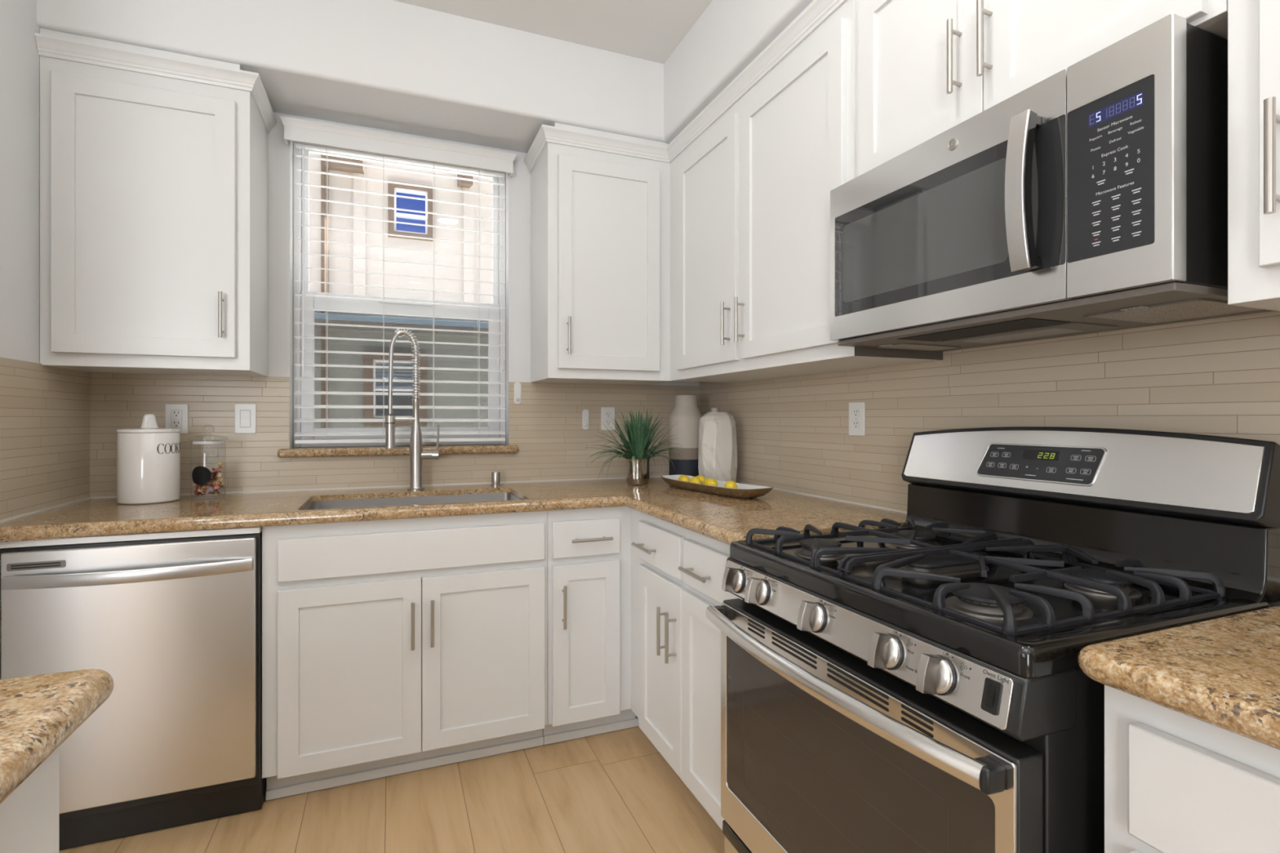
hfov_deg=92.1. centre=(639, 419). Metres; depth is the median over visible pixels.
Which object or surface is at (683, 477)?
lemon
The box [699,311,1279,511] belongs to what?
tile backsplash
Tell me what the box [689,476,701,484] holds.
lemon
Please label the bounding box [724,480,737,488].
lemon
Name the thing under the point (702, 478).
lemon
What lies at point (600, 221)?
upper cabinet
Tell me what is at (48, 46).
trim
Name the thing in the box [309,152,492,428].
window glass
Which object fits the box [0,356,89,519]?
tile backsplash
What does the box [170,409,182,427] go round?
receptacle
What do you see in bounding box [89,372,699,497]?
tile backsplash
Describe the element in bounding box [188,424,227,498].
glass jar
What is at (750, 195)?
upper cabinet
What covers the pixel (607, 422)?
socket
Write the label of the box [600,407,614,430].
duplex outlet
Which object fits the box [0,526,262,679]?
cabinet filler
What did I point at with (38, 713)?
countertop
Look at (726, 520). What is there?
countertop
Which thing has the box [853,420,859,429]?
socket
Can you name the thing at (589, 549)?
base cabinet
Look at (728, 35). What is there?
wall
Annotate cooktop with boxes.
[729,526,1269,677]
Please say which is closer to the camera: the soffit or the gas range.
the gas range
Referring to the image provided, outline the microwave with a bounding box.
[830,13,1275,351]
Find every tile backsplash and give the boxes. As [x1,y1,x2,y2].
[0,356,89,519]
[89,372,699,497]
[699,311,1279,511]
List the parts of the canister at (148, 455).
lid, knob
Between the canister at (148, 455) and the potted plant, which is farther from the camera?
the potted plant
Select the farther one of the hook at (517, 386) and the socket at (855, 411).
the hook at (517, 386)
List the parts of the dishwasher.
handle, kick plate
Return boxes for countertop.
[0,476,906,545]
[0,669,114,804]
[1077,605,1279,750]
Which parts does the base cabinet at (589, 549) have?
handle, drawer, door, handle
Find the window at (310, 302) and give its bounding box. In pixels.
[277,141,518,457]
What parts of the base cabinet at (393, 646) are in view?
door, false drawer, handle, handle, door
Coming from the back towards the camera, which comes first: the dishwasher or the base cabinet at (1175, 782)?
the dishwasher
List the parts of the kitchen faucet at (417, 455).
holder arm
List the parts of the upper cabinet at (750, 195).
door, handle, handle, frame, door, panel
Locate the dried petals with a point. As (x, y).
(211, 486)
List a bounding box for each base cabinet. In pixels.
[0,746,59,852]
[262,511,547,800]
[542,506,638,745]
[631,508,742,831]
[1104,684,1279,852]
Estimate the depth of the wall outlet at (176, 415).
2.31 m
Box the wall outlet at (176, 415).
[165,404,188,434]
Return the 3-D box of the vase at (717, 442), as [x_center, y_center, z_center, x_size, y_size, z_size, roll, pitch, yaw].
[0.341,0.118,2.715,0.173,0.332,0.169,0,0,-22]
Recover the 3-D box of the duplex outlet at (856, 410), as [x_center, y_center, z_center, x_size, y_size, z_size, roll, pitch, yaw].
[0.725,-0.001,2.064,0.008,0.112,0.074,0,0,-22]
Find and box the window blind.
[280,115,516,444]
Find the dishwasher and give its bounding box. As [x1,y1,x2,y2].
[0,531,266,849]
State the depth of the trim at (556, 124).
2.60 m
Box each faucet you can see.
[384,328,439,490]
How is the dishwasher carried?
on the floor
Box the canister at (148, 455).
[115,413,181,504]
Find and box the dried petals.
[192,461,224,496]
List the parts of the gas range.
storage drawer, knob, knob, knob, knob, knob, knob, burner, handle, door glass, panel plate, oven door, knob, knob, control panel, burner, knob, burner, knob, burner, display glass, burner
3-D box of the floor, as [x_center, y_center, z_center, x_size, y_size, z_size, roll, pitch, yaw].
[-1.388,1.229,-0.845,6.500,0.060,6.490,0,0,-22]
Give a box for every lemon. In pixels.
[678,475,689,482]
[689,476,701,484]
[696,475,706,484]
[704,478,717,486]
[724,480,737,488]
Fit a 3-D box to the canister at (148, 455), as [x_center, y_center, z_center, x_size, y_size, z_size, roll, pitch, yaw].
[-1.701,0.133,2.139,0.177,0.302,0.177,0,0,-22]
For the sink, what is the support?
in the countertop at (726, 520)
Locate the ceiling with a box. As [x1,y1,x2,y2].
[394,0,712,63]
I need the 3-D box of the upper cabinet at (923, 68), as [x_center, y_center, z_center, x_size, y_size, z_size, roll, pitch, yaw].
[0.833,-0.886,1.314,0.367,0.577,0.781,0,0,-22]
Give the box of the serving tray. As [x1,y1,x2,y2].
[660,475,773,498]
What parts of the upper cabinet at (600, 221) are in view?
handle, door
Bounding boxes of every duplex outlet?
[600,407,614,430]
[848,401,865,435]
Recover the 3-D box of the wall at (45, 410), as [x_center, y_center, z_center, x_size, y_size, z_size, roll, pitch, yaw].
[-1.774,-0.171,1.568,0.126,2.741,1.356,0,0,-22]
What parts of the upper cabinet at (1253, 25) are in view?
door, handle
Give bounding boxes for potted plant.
[584,408,688,485]
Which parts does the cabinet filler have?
rail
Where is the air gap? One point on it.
(495, 476)
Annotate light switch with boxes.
[235,404,256,433]
[980,677,1002,715]
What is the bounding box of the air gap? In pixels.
[491,471,500,485]
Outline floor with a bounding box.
[59,715,724,852]
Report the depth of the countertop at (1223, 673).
0.72 m
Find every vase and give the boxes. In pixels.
[668,395,702,476]
[697,408,737,482]
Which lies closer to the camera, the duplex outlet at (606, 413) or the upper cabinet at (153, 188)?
the upper cabinet at (153, 188)
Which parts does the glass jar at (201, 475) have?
lid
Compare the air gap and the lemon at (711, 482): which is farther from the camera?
the air gap
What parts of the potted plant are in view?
pot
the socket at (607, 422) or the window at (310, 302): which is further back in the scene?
the socket at (607, 422)
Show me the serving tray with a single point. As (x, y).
(743, 491)
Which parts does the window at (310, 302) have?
sill, sash, sash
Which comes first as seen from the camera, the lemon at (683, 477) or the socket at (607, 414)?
the lemon at (683, 477)
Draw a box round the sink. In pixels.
[303,493,520,510]
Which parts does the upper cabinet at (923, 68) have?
door, handle, handle, door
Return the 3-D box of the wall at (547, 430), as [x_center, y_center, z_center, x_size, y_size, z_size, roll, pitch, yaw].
[-0.853,-0.171,2.740,2.711,2.741,0.151,0,0,-22]
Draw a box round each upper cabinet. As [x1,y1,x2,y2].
[40,55,267,376]
[530,142,670,385]
[670,0,942,382]
[854,0,1227,177]
[1227,0,1279,311]
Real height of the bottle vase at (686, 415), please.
0.398 m
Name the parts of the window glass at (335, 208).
window sash, window trim, window trim, window sash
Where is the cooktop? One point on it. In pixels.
(974, 634)
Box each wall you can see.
[0,0,91,523]
[89,111,699,498]
[663,0,813,142]
[699,311,1279,607]
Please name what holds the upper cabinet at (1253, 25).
attached to the wall at (1218, 376)
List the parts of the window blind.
head rail, rail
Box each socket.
[604,411,611,417]
[604,419,611,426]
[853,408,859,417]
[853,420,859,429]
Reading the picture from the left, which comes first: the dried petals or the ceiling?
the dried petals
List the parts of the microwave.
filter frame, door glass, door, handle, handle, handle mount, handle mount, keypad glass, keypad frame, filter frame, casing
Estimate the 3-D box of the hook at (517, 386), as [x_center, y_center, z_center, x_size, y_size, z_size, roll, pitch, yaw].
[-0.548,-0.117,2.772,0.033,0.101,0.026,0,0,-22]
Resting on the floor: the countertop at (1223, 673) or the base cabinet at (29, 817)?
the base cabinet at (29, 817)
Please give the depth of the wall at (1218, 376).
1.57 m
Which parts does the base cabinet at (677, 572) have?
handle, drawer, handle, door, handle, frame, handle, door, drawer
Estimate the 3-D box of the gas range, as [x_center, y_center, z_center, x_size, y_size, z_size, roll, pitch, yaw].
[0.621,0.608,1.247,0.762,1.182,0.761,0,0,-22]
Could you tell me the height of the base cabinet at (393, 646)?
0.872 m
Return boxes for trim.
[34,32,276,133]
[524,0,847,172]
[552,122,669,146]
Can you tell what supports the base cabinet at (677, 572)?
on the floor
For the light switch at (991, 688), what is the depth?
0.82 m
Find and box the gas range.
[705,426,1279,852]
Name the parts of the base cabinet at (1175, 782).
door, drawer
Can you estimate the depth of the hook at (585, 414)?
2.90 m
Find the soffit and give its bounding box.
[36,0,666,152]
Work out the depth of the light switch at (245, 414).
2.39 m
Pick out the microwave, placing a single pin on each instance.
(1092, 197)
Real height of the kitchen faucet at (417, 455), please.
0.651 m
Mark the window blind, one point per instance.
(306, 134)
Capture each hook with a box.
[514,382,521,404]
[582,408,589,430]

